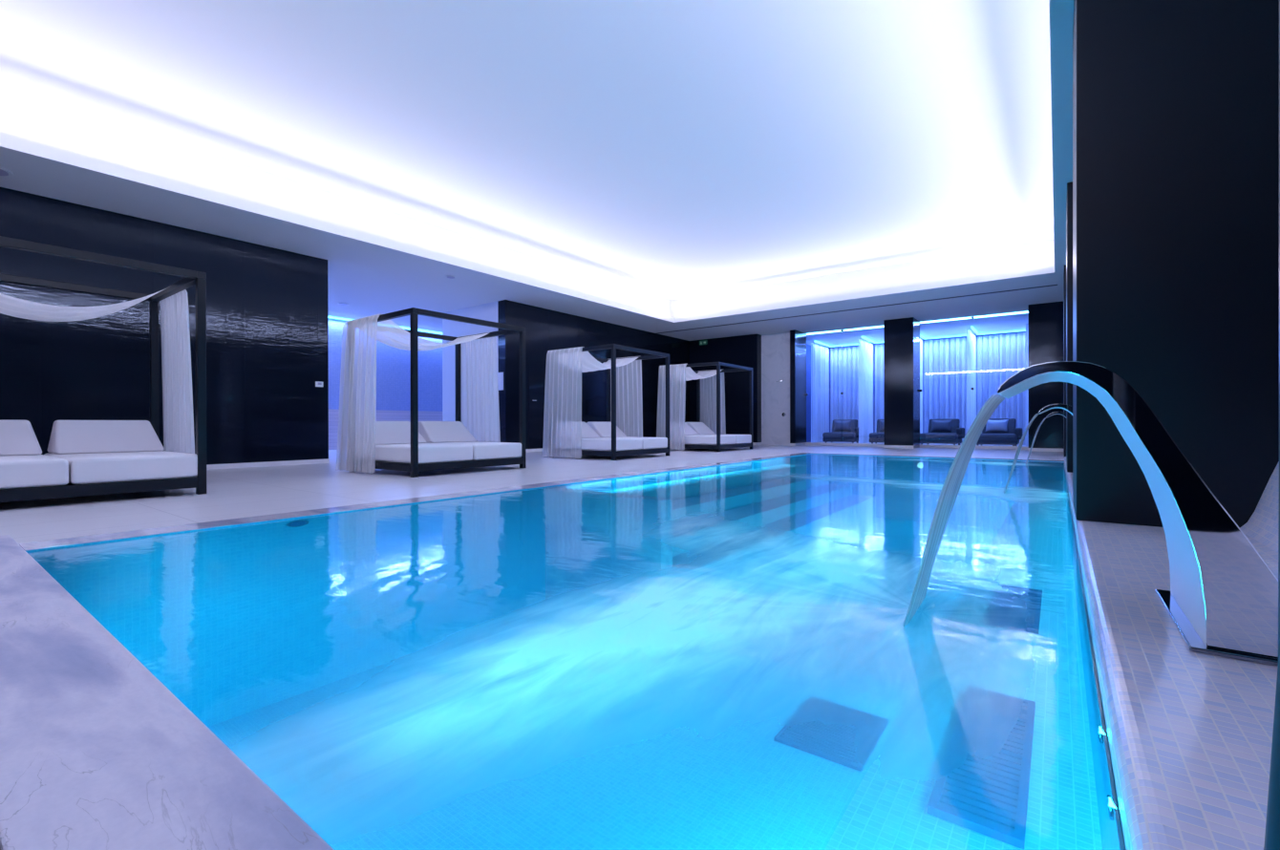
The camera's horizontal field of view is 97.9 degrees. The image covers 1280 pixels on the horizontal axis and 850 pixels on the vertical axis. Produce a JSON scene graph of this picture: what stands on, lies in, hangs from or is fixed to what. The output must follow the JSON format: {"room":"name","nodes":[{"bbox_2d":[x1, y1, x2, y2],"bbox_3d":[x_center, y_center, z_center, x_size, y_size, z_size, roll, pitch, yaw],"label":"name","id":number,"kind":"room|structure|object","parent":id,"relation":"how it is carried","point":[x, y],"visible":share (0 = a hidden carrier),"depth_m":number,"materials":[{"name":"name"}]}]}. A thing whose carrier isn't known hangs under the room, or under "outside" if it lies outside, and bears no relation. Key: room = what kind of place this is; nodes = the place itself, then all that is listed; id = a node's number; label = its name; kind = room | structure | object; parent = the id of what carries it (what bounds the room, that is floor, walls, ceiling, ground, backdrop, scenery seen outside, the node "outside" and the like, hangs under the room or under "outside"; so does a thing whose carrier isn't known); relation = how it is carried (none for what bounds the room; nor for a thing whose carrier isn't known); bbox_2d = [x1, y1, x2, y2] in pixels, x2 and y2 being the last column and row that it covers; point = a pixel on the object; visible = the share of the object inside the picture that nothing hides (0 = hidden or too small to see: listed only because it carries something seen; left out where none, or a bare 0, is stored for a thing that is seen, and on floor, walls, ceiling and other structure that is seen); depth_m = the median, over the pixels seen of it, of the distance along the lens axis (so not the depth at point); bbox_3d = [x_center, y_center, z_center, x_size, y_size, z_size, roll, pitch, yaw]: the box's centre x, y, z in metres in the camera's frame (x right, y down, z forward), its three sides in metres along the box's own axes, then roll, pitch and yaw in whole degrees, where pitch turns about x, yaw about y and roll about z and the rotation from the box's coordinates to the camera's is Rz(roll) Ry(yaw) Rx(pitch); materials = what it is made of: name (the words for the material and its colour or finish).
{"room":"spa","nodes":[
{"label":"spa","id":0,"kind":"room"},
{"bbox_2d":[0,187,328,465],"bbox_3d":[-8.205,-1.101,5.769,0.250,3.370,9.400,0,0,37],"label":"wall","id":1,"kind":"structure","parent":0,"point":[267,308],"depth_m":7.62,"materials":[{"name":"black tile"}]},
{"bbox_2d":[315,381,323,386],"bbox_3d":[-5.366,-0.682,9.329,0.024,0.090,0.124,0,0,37],"label":"thermostat","id":2,"kind":"object","parent":1,"relation":"attached to","point":[317,383],"visible":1,"depth_m":9.32,"materials":[{"name":"white plastic"}]},
{"bbox_2d":[206,442,761,469],"bbox_3d":[-3.651,0.604,9.798,2.715,0.070,21.300,0,0,37],"label":"baseboard","id":3,"kind":"structure","parent":1,"relation":"attached to","point":[326,460],"depth_m":8.79,"materials":[{"name":"white"}]},
{"bbox_2d":[328,316,442,411],"bbox_3d":[-8.069,-1.601,14.413,0.200,2.400,9.400,0,0,37],"label":"wall","id":4,"kind":"structure","parent":0,"point":[393,364],"depth_m":15.79,"materials":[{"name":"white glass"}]},
{"bbox_2d":[328,316,442,334],"bbox_3d":[-7.968,-2.770,14.333,0.040,0.038,8.800,0,0,37],"label":"trim","id":5,"kind":"structure","parent":4,"relation":"attached to","point":[329,316],"depth_m":15.97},
{"bbox_2d":[328,409,442,449],"bbox_3d":[-8.018,0.119,14.380,0.320,1.040,9.000,0,0,37],"label":"planks","id":6,"kind":"object","parent":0,"point":[380,416],"visible":0.21,"depth_m":15.46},
{"bbox_2d":[442,301,498,421],"bbox_3d":[-4.011,-1.087,13.367,2.150,3.440,0.210,0,0,37],"label":"wall","id":7,"kind":"structure","parent":0,"point":[488,311],"depth_m":13.63,"materials":[{"name":"white"}]},
{"bbox_2d":[497,372,503,390],"bbox_3d":[-3.202,-0.987,12.621,0.320,0.400,0.014,0,0,37],"label":"notice sign","id":8,"kind":"object","parent":7,"relation":"attached to","point":[500,374],"visible":0.48,"depth_m":12.56,"materials":[{"name":"white"}]},
{"bbox_2d":[0,441,1064,544],"bbox_3d":[-0.683,0.733,10.261,17.200,0.200,25.600,0,0,37],"label":"floor","id":9,"kind":"structure","parent":0,"point":[231,493],"depth_m":5.77,"materials":[{"name":"tile"}]},
{"bbox_2d":[0,235,206,502],"bbox_3d":[-5.298,-0.396,5.021,1.704,2.092,2.081,0,0,37],"label":"daybed","id":10,"kind":"object","parent":9,"relation":"on","point":[84,458],"visible":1,"depth_m":5.22,"materials":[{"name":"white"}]},
{"bbox_2d":[0,420,42,455],"bbox_3d":[-5.921,0.113,4.952,0.504,0.322,0.795,0,0,37],"label":"cushion","id":11,"kind":"object","parent":10,"relation":"on","point":[17,437],"depth_m":5.11,"materials":[{"name":"white fabric"}]},
{"bbox_2d":[0,288,194,453],"bbox_3d":[-5.573,-0.405,5.231,1.011,2.072,2.077,0,0,37],"label":"drape","id":12,"kind":"object","parent":10,"relation":"hanging from","point":[16,437],"depth_m":5.74,"materials":[{"name":"white fabric"}]},
{"bbox_2d":[47,420,164,453],"bbox_3d":[-5.396,0.111,5.653,0.504,0.322,0.795,0,0,37],"label":"cushion","id":13,"kind":"object","parent":10,"relation":"on","point":[67,437],"depth_m":5.57,"materials":[{"name":"white fabric"}]},
{"bbox_2d":[335,307,525,477],"bbox_3d":[-2.921,-0.405,8.036,1.727,2.092,2.084,0,0,37],"label":"daybed","id":14,"kind":"object","parent":9,"relation":"on","point":[365,444],"visible":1,"depth_m":7.69,"materials":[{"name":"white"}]},
{"bbox_2d":[375,421,426,445],"bbox_3d":[-3.538,0.103,7.965,0.504,0.322,0.795,0,0,37],"label":"cushion","id":15,"kind":"object","parent":14,"relation":"on","point":[387,433],"depth_m":7.90,"materials":[{"name":"white fabric"}]},
{"bbox_2d":[418,421,476,443],"bbox_3d":[-3.013,0.101,8.666,0.504,0.322,0.795,0,0,37],"label":"cushion","id":16,"kind":"object","parent":14,"relation":"on","point":[433,432],"depth_m":8.55,"materials":[{"name":"white fabric"}]},
{"bbox_2d":[19,452,1064,551],"bbox_3d":[1.986,0.659,6.349,4.643,0.052,11.740,0,0,37],"label":"pool edge","id":17,"kind":"structure","parent":9,"relation":"on","point":[42,544],"depth_m":4.20,"materials":[{"name":"stone"}]},
{"bbox_2d":[542,343,669,460],"bbox_3d":[-0.610,-0.415,11.181,1.702,2.092,2.082,0,0,37],"label":"daybed","id":18,"kind":"object","parent":9,"relation":"on","point":[565,435],"visible":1,"depth_m":10.75,"materials":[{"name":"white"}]},
{"bbox_2d":[581,422,599,438],"bbox_3d":[-1.236,0.093,11.113,0.504,0.322,0.795,0,0,37],"label":"cushion","id":19,"kind":"object","parent":18,"relation":"on","point":[586,432],"depth_m":11.17,"materials":[{"name":"white fabric"}]},
{"bbox_2d":[586,422,626,437],"bbox_3d":[-0.711,0.091,11.814,0.504,0.322,0.795,0,0,37],"label":"cushion","id":20,"kind":"object","parent":18,"relation":"on","point":[602,429],"depth_m":11.65,"materials":[{"name":"white fabric"}]},
{"bbox_2d":[656,362,752,451],"bbox_3d":[1.667,-0.424,14.059,1.718,2.092,2.082,0,0,37],"label":"daybed","id":21,"kind":"object","parent":9,"relation":"on","point":[709,431],"visible":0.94,"depth_m":13.69,"materials":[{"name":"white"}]},
{"bbox_2d":[656,363,725,446],"bbox_3d":[1.339,-0.434,14.309,0.893,2.072,2.075,0,0,37],"label":"drape","id":22,"kind":"object","parent":21,"relation":"hanging from","point":[681,432],"depth_m":13.75,"materials":[{"name":"white fabric"}]},
{"bbox_2d":[684,422,698,434],"bbox_3d":[1.049,0.084,13.987,0.504,0.322,0.795,0,0,37],"label":"cushion","id":23,"kind":"object","parent":21,"relation":"on","point":[688,430],"depth_m":14.04,"materials":[{"name":"white fabric"}]},
{"bbox_2d":[685,422,714,434],"bbox_3d":[1.574,0.082,14.688,0.504,0.322,0.795,0,0,37],"label":"cushion","id":24,"kind":"object","parent":21,"relation":"on","point":[700,428],"depth_m":14.56,"materials":[{"name":"white fabric"}]},
{"bbox_2d":[810,342,829,442],"bbox_3d":[6.231,-1.076,19.257,0.082,3.320,1.700,0,0,37],"label":"sheer curtain","id":25,"kind":"object","parent":9,"relation":"on","point":[820,354],"visible":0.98,"depth_m":19.19,"materials":[{"name":"white fabric"}]},
{"bbox_2d":[822,419,858,443],"bbox_3d":[6.749,0.208,18.523,1.080,0.794,1.370,0,0,30],"label":"chaise longue","id":26,"kind":"object","parent":9,"relation":"on","point":[852,437],"visible":0.83,"depth_m":18.11,"materials":[{"name":"grey fabric"}]},
{"bbox_2d":[822,431,856,438],"bbox_3d":[6.652,0.335,18.435,0.980,0.180,1.120,0,0,30],"label":"seat cushion","id":27,"kind":"object","parent":26,"relation":"on","point":[833,435],"depth_m":17.98,"materials":[{"name":"grey fabric"}]},
{"bbox_2d":[833,420,851,431],"bbox_3d":[6.814,0.029,18.756,0.560,0.384,0.196,0,0,30],"label":"pillow","id":28,"kind":"object","parent":26,"relation":"on","point":[839,425],"visible":1,"depth_m":18.69,"materials":[{"name":"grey fabric"}]},
{"bbox_2d":[830,346,858,432],"bbox_3d":[7.401,-1.078,19.568,1.412,3.320,0.158,0,0,37],"label":"sheer curtain","id":29,"kind":"object","parent":9,"relation":"on","point":[843,361],"visible":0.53,"depth_m":19.69,"materials":[{"name":"white fabric"}]},
{"bbox_2d":[858,339,873,443],"bbox_3d":[7.440,-1.076,18.352,0.083,3.320,1.700,0,0,37],"label":"sheer curtain","id":30,"kind":"object","parent":9,"relation":"on","point":[865,350],"visible":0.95,"depth_m":18.22,"materials":[{"name":"white fabric"}]},
{"bbox_2d":[869,419,884,443],"bbox_3d":[7.910,0.207,17.654,1.080,0.794,1.370,0,0,30],"label":"chaise longue","id":31,"kind":"object","parent":9,"relation":"on","point":[879,437],"visible":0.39,"depth_m":17.29,"materials":[{"name":"grey fabric"}]},
{"bbox_2d":[869,432,884,438],"bbox_3d":[7.812,0.335,17.566,0.980,0.180,1.120,0,0,30],"label":"seat cushion","id":32,"kind":"object","parent":31,"relation":"on","point":[872,435],"depth_m":17.22,"materials":[{"name":"grey fabric"}]},
{"bbox_2d":[878,420,884,431],"bbox_3d":[7.974,0.029,17.887,0.560,0.384,0.196,0,0,30],"label":"pillow","id":33,"kind":"object","parent":31,"relation":"on","point":[882,422],"visible":0.31,"depth_m":17.93,"materials":[{"name":"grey fabric"}]},
{"bbox_2d":[874,343,884,432],"bbox_3d":[8.617,-1.079,18.657,1.432,3.320,0.156,0,0,37],"label":"sheer curtain","id":34,"kind":"object","parent":9,"relation":"on","point":[879,349],"visible":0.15,"depth_m":19.02,"materials":[{"name":"white fabric"}]},
{"bbox_2d":[919,339,922,433],"bbox_3d":[8.664,-1.077,17.434,0.083,3.320,1.700,0,0,37],"label":"sheer curtain","id":35,"kind":"object","parent":9,"relation":"on","point":[921,341],"visible":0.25,"depth_m":17.84,"materials":[{"name":"white fabric"}]},
{"bbox_2d":[919,418,964,445],"bbox_3d":[9.014,0.207,16.633,1.080,0.794,1.370,0,0,37],"label":"chaise longue","id":36,"kind":"object","parent":9,"relation":"on","point":[957,434],"visible":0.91,"depth_m":16.25,"materials":[{"name":"grey fabric"}]},
{"bbox_2d":[919,432,958,440],"bbox_3d":[8.907,0.335,16.557,0.980,0.180,1.120,0,0,37],"label":"seat cushion","id":37,"kind":"object","parent":36,"relation":"on","point":[926,436],"depth_m":16.13,"materials":[{"name":"grey fabric"}]},
{"bbox_2d":[930,419,952,432],"bbox_3d":[9.106,0.029,16.856,0.560,0.384,0.196,0,0,37],"label":"pillow","id":38,"kind":"object","parent":36,"relation":"on","point":[936,425],"visible":1,"depth_m":16.79,"materials":[{"name":"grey fabric"}]},
{"bbox_2d":[923,337,966,442],"bbox_3d":[9.814,-1.079,17.760,1.373,3.320,0.157,0,0,37],"label":"sheer curtain","id":39,"kind":"object","parent":9,"relation":"on","point":[945,396],"visible":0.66,"depth_m":17.79,"materials":[{"name":"white fabric"}]},
{"bbox_2d":[966,329,976,432],"bbox_3d":[9.841,-1.077,16.553,0.084,3.320,1.700,0,0,37],"label":"sheer curtain","id":40,"kind":"object","parent":9,"relation":"on","point":[970,338],"visible":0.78,"depth_m":16.21,"materials":[{"name":"white fabric"}]},
{"bbox_2d":[976,418,1022,446],"bbox_3d":[10.150,0.207,15.781,1.080,0.794,1.370,0,0,37],"label":"chaise longue","id":41,"kind":"object","parent":9,"relation":"on","point":[1013,435],"visible":0.76,"depth_m":15.36,"materials":[{"name":"grey fabric"}]},
{"bbox_2d":[984,419,1008,432],"bbox_3d":[10.243,0.028,16.005,0.560,0.384,0.196,0,0,37],"label":"pillow","id":42,"kind":"object","parent":41,"relation":"on","point":[992,425],"visible":0.98,"depth_m":15.94,"materials":[{"name":"blue fabric"}]},
{"bbox_2d":[978,433,1017,440],"bbox_3d":[10.043,0.334,15.705,0.980,0.180,1.120,0,0,37],"label":"seat cushion","id":43,"kind":"object","parent":41,"relation":"on","point":[983,437],"depth_m":15.23,"materials":[{"name":"grey fabric"}]},
{"bbox_2d":[977,332,1025,445],"bbox_3d":[10.957,-1.080,16.902,1.293,3.320,0.158,0,0,37],"label":"sheer curtain","id":44,"kind":"object","parent":9,"relation":"on","point":[999,357],"visible":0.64,"depth_m":16.88,"materials":[{"name":"white fabric"}]},
{"bbox_2d":[1025,323,1028,446],"bbox_3d":[10.953,-1.078,15.719,0.083,3.320,1.700,0,0,37],"label":"sheer curtain","id":45,"kind":"object","parent":9,"relation":"on","point":[1027,325],"visible":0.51,"depth_m":15.10,"materials":[{"name":"white fabric"}]},
{"bbox_2d":[1064,456,1158,542],"bbox_3d":[5.670,0.619,5.913,1.817,0.140,7.940,0,0,37],"label":"ledge","id":46,"kind":"object","parent":9,"relation":"on","point":[1069,476],"visible":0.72,"depth_m":4.76,"materials":[{"name":"tile"}]},
{"bbox_2d":[1038,404,1072,415],"bbox_3d":[4.088,0.181,5.075,0.744,0.743,0.605,0,0,37],"label":"fountain","id":47,"kind":"object","parent":46,"relation":"on","point":[1068,408],"visible":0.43,"depth_m":5.01,"materials":[{"name":"silver metal"}]},
{"bbox_2d":[1045,411,1066,417],"bbox_3d":[6.768,0.170,8.653,0.744,0.743,0.605,0,0,37],"label":"fountain","id":48,"kind":"object","parent":46,"relation":"on","point":[1056,413],"visible":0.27,"depth_m":8.57,"materials":[{"name":"silver metal"}]},
{"bbox_2d":[0,0,1074,347],"bbox_3d":[-0.630,-2.877,10.335,17.200,0.140,25.800,0,0,37],"label":"ceiling","id":49,"kind":"structure","parent":0,"point":[373,274],"depth_m":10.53,"materials":[{"name":"white paint"}]},
{"bbox_2d":[0,167,13,176],"bbox_3d":[-7.076,-2.779,6.068,0.340,0.018,0.340,0,0,37],"label":"ceiling speaker","id":50,"kind":"object","parent":49,"relation":"attached to","point":[4,172],"visible":1,"depth_m":6.14,"materials":[{"name":"white paint"}]},
{"bbox_2d":[656,283,1057,333],"bbox_3d":[4.448,-2.820,14.177,9.880,0.006,0.136,0,0,37],"label":"ceiling vent","id":51,"kind":"object","parent":49,"relation":"in","point":[1056,284],"visible":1,"depth_m":13.22,"materials":[{"name":"black metal"}]},
{"bbox_2d":[25,453,1126,849],"bbox_3d":[2.005,1.260,6.174,4.363,1.250,11.480,0,0,37],"label":"swimming pool","id":52,"kind":"object","parent":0,"point":[265,631],"visible":0.26,"depth_m":3.48,"materials":[{"name":"blue liquid"}]},
{"bbox_2d":[0,534,333,849],"bbox_3d":[-1.710,1.198,1.594,5.250,1.104,0.305,0,0,37],"label":"pool deck","id":53,"kind":"structure","parent":52,"relation":"attached to","point":[96,753],"depth_m":1.08,"materials":[{"name":"stone"}]},
{"bbox_2d":[286,520,308,527],"bbox_3d":[-2.403,0.692,3.914,0.016,0.040,0.142,0,0,37],"label":"inlet","id":54,"kind":"object","parent":52,"relation":"attached to","point":[295,523],"visible":1,"depth_m":3.90,"materials":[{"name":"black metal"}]},
{"bbox_2d":[262,453,1069,805],"bbox_3d":[2.004,0.643,6.173,4.363,0.001,11.480,0,0,37],"label":"pool water","id":55,"kind":"object","parent":52,"relation":"in","point":[775,609],"visible":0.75,"depth_m":1.67,"materials":[{"name":"blue liquid"}]},
{"bbox_2d":[903,394,1004,622],"bbox_3d":[1.068,0.282,1.891,0.277,0.749,0.406,0,0,37],"label":"water stream","id":56,"kind":"object","parent":55,"relation":"on","point":[949,491],"visible":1,"depth_m":1.88,"materials":[{"name":"clear liquid"}]},
{"bbox_2d":[1003,413,1039,491],"bbox_3d":[3.634,0.272,5.316,0.277,0.749,0.406,0,0,37],"label":"water stream","id":57,"kind":"object","parent":55,"relation":"on","point":[1035,416],"visible":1,"depth_m":5.29,"materials":[{"name":"clear liquid"}]},
{"bbox_2d":[1025,417,1046,463],"bbox_3d":[6.314,0.260,8.893,0.277,0.749,0.406,0,0,37],"label":"water stream","id":58,"kind":"object","parent":55,"relation":"on","point":[1046,417],"visible":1,"depth_m":8.87,"materials":[{"name":"clear liquid"}]},
{"bbox_2d":[601,470,875,569],"bbox_3d":[1.669,1.328,7.963,1.679,1.110,6.260,0,0,37],"label":"pool water","id":59,"kind":"structure","parent":52,"relation":"on","point":[834,518],"depth_m":7.75,"materials":[{"name":"liquid"}]},
{"bbox_2d":[773,696,888,771],"bbox_3d":[1.193,1.881,3.442,0.500,0.020,0.630,0,0,37],"label":"grille","id":60,"kind":"object","parent":52,"relation":"on","point":[847,736],"visible":0.99,"depth_m":3.40,"materials":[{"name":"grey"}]},
{"bbox_2d":[781,715,865,762],"bbox_3d":[1.193,1.886,3.442,0.460,0.007,0.590,0,0,37],"label":"drain grate","id":61,"kind":"object","parent":60,"relation":"on","point":[835,738],"depth_m":3.36,"materials":[{"name":"blue"}]},
{"bbox_2d":[824,485,1102,849],"bbox_3d":[3.545,1.425,5.021,0.512,0.920,11.478,0,0,37],"label":"pool water","id":62,"kind":"object","parent":52,"relation":"on","point":[1031,548],"visible":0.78,"depth_m":1.70,"materials":[{"name":"liquid"}]},
{"bbox_2d":[927,690,1035,849],"bbox_3d":[1.041,0.964,1.659,0.200,0.020,0.800,0,0,37],"label":"grille","id":63,"kind":"object","parent":62,"relation":"on","point":[982,783],"visible":0.88,"depth_m":1.54,"materials":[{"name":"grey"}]},
{"bbox_2d":[989,584,1042,634],"bbox_3d":[2.002,0.960,2.958,0.200,0.020,0.770,0,0,37],"label":"grille","id":64,"kind":"object","parent":62,"relation":"on","point":[1026,601],"visible":0.73,"depth_m":2.96,"materials":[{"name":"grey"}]},
{"bbox_2d":[1097,725,1105,743],"bbox_3d":[1.013,0.676,1.224,0.012,0.023,0.070,0,0,37],"label":"pool light","id":65,"kind":"object","parent":52,"relation":"attached to","point":[1100,731],"depth_m":1.22,"materials":[{"name":"white glass"}]},
{"bbox_2d":[1107,794,1116,820],"bbox_3d":[0.839,0.677,0.991,0.012,0.023,0.070,0,0,37],"label":"pool light","id":66,"kind":"object","parent":52,"relation":"attached to","point":[1111,802],"depth_m":0.98,"materials":[{"name":"white glass"}]},
{"bbox_2d":[497,299,689,448],"bbox_3d":[-0.772,-1.132,15.689,0.250,3.370,7.810,0,0,37],"label":"wall","id":67,"kind":"structure","parent":0,"point":[545,330],"depth_m":14.51,"materials":[{"name":"black tile"}]},
{"bbox_2d":[528,353,546,448],"bbox_3d":[-2.313,-0.555,13.365,0.071,2.230,0.900,0,0,37],"label":"door","id":68,"kind":"structure","parent":67,"relation":"in","point":[537,364],"depth_m":13.21,"materials":[{"name":"black wood"}]},
{"bbox_2d":[689,333,761,442],"bbox_3d":[2.640,-1.142,18.199,2.700,3.370,0.300,0,0,37],"label":"wall","id":69,"kind":"structure","parent":0,"point":[745,351],"depth_m":17.66,"materials":[{"name":"black tile"}]},
{"bbox_2d":[699,340,707,345],"bbox_3d":[2.083,-2.717,18.391,0.300,0.150,0.054,0,0,37],"label":"exit sign","id":70,"kind":"object","parent":69,"relation":"attached to","point":[703,342],"visible":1,"depth_m":18.37,"materials":[{"name":"green plastic"}]},
{"bbox_2d":[724,372,727,434],"bbox_3d":[2.413,-0.572,18.139,0.950,2.230,0.071,0,0,37],"label":"door","id":71,"kind":"structure","parent":69,"relation":"in","point":[725,373],"depth_m":17.90,"materials":[{"name":"black wood"}]},
{"bbox_2d":[761,332,789,445],"bbox_3d":[4.286,-1.109,17.278,1.080,3.440,0.200,0,0,37],"label":"wall","id":72,"kind":"structure","parent":0,"point":[776,347],"depth_m":17.24,"materials":[{"name":"white paint"}]},
{"bbox_2d":[789,329,806,443],"bbox_3d":[4.812,-1.144,16.946,0.160,3.370,0.900,0,0,37],"label":"pillar","id":73,"kind":"structure","parent":0,"point":[798,339],"depth_m":16.72,"materials":[{"name":"black tile"}]},
{"bbox_2d":[883,317,919,446],"bbox_3d":[7.149,-1.145,15.195,0.720,3.370,0.900,0,0,37],"label":"pillar","id":74,"kind":"structure","parent":0,"point":[902,335],"depth_m":14.83,"materials":[{"name":"black tile"}]},
{"bbox_2d":[805,325,884,446],"bbox_3d":[6.125,-1.108,16.500,2.485,3.435,0.110,0,0,37],"label":"window","id":75,"kind":"structure","parent":74,"relation":"attached to","point":[842,330],"depth_m":16.55,"materials":[{"name":"clear glass"}]},
{"bbox_2d":[919,311,1028,449],"bbox_3d":[8.685,-1.109,14.582,2.485,3.435,0.110,0,0,37],"label":"window","id":76,"kind":"structure","parent":74,"relation":"attached to","point":[971,389],"depth_m":14.48,"materials":[{"name":"clear glass"}]},
{"bbox_2d":[806,331,1025,445],"bbox_3d":[8.610,-1.116,17.037,7.850,3.440,3.800,0,0,37],"label":"wall","id":77,"kind":"structure","parent":0,"point":[808,347],"depth_m":19.57,"materials":[{"name":"blue"}]},
{"bbox_2d":[829,343,858,347],"bbox_3d":[7.309,-2.788,19.437,1.390,0.040,0.030,0,0,37],"label":"trim","id":78,"kind":"structure","parent":77,"relation":"attached to","point":[851,344],"depth_m":19.55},
{"bbox_2d":[789,442,1063,451],"bbox_3d":[8.065,0.575,14.507,8.306,0.070,0.912,0,0,37],"label":"baseboard","id":79,"kind":"structure","parent":77,"relation":"attached to","point":[803,443],"depth_m":14.71,"materials":[{"name":"white"}]},
{"bbox_2d":[925,334,966,339],"bbox_3d":[9.726,-2.789,17.627,1.350,0.040,0.030,0,0,37],"label":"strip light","id":80,"kind":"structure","parent":77,"relation":"attached to","point":[964,334],"depth_m":17.66,"materials":[{"name":"white plastic"}]},
{"bbox_2d":[977,329,1025,335],"bbox_3d":[10.870,-2.789,16.769,1.270,0.040,0.030,0,0,37],"label":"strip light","id":81,"kind":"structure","parent":77,"relation":"attached to","point":[1020,330],"depth_m":16.75,"materials":[{"name":"white plastic"}]},
{"bbox_2d":[1028,300,1063,448],"bbox_3d":[10.402,-1.146,12.758,2.450,3.370,0.900,0,0,37],"label":"pillar","id":82,"kind":"structure","parent":0,"point":[1046,319],"depth_m":12.93,"materials":[{"name":"black tile"}]},
{"bbox_2d":[1063,264,1066,458],"bbox_3d":[8.469,-1.102,9.646,1.812,3.440,0.900,0,0,37],"label":"pillar","id":83,"kind":"structure","parent":0,"point":[1064,271],"depth_m":9.82,"materials":[{"name":"black"}]},
{"bbox_2d":[1066,181,1072,472],"bbox_3d":[5.950,-1.132,6.284,1.812,3.360,0.900,0,0,37],"label":"pillar","id":84,"kind":"structure","parent":0,"point":[1069,200],"depth_m":6.45,"materials":[{"name":"black"}]},
{"bbox_2d":[1072,0,1279,527],"bbox_3d":[3.555,-1.122,3.087,1.812,3.360,0.900,0,0,37],"label":"wall","id":85,"kind":"structure","parent":0,"point":[1176,102],"depth_m":3.02,"materials":[{"name":"black"}]},
{"bbox_2d":[1075,461,1279,849],"bbox_3d":[1.981,0.315,0.991,1.817,0.780,4.360,0,0,37],"label":"floor","id":86,"kind":"structure","parent":0,"point":[1189,734],"depth_m":1.12,"materials":[{"name":"white tile"}]},
{"bbox_2d":[997,361,1278,666],"bbox_3d":[1.522,0.192,1.650,0.744,0.743,0.605,0,0,37],"label":"fountain","id":87,"kind":"object","parent":86,"relation":"on","point":[1222,600],"visible":0.99,"depth_m":1.41,"materials":[{"name":"silver metal"}]},
{"bbox_2d":[1263,0,1279,849],"bbox_3d":[0.675,0.019,0.569,0.119,1.103,0.119,0,0,37],"label":"wall","id":88,"kind":"structure","parent":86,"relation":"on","point":[1272,823],"depth_m":0.58,"materials":[{"name":"black"}]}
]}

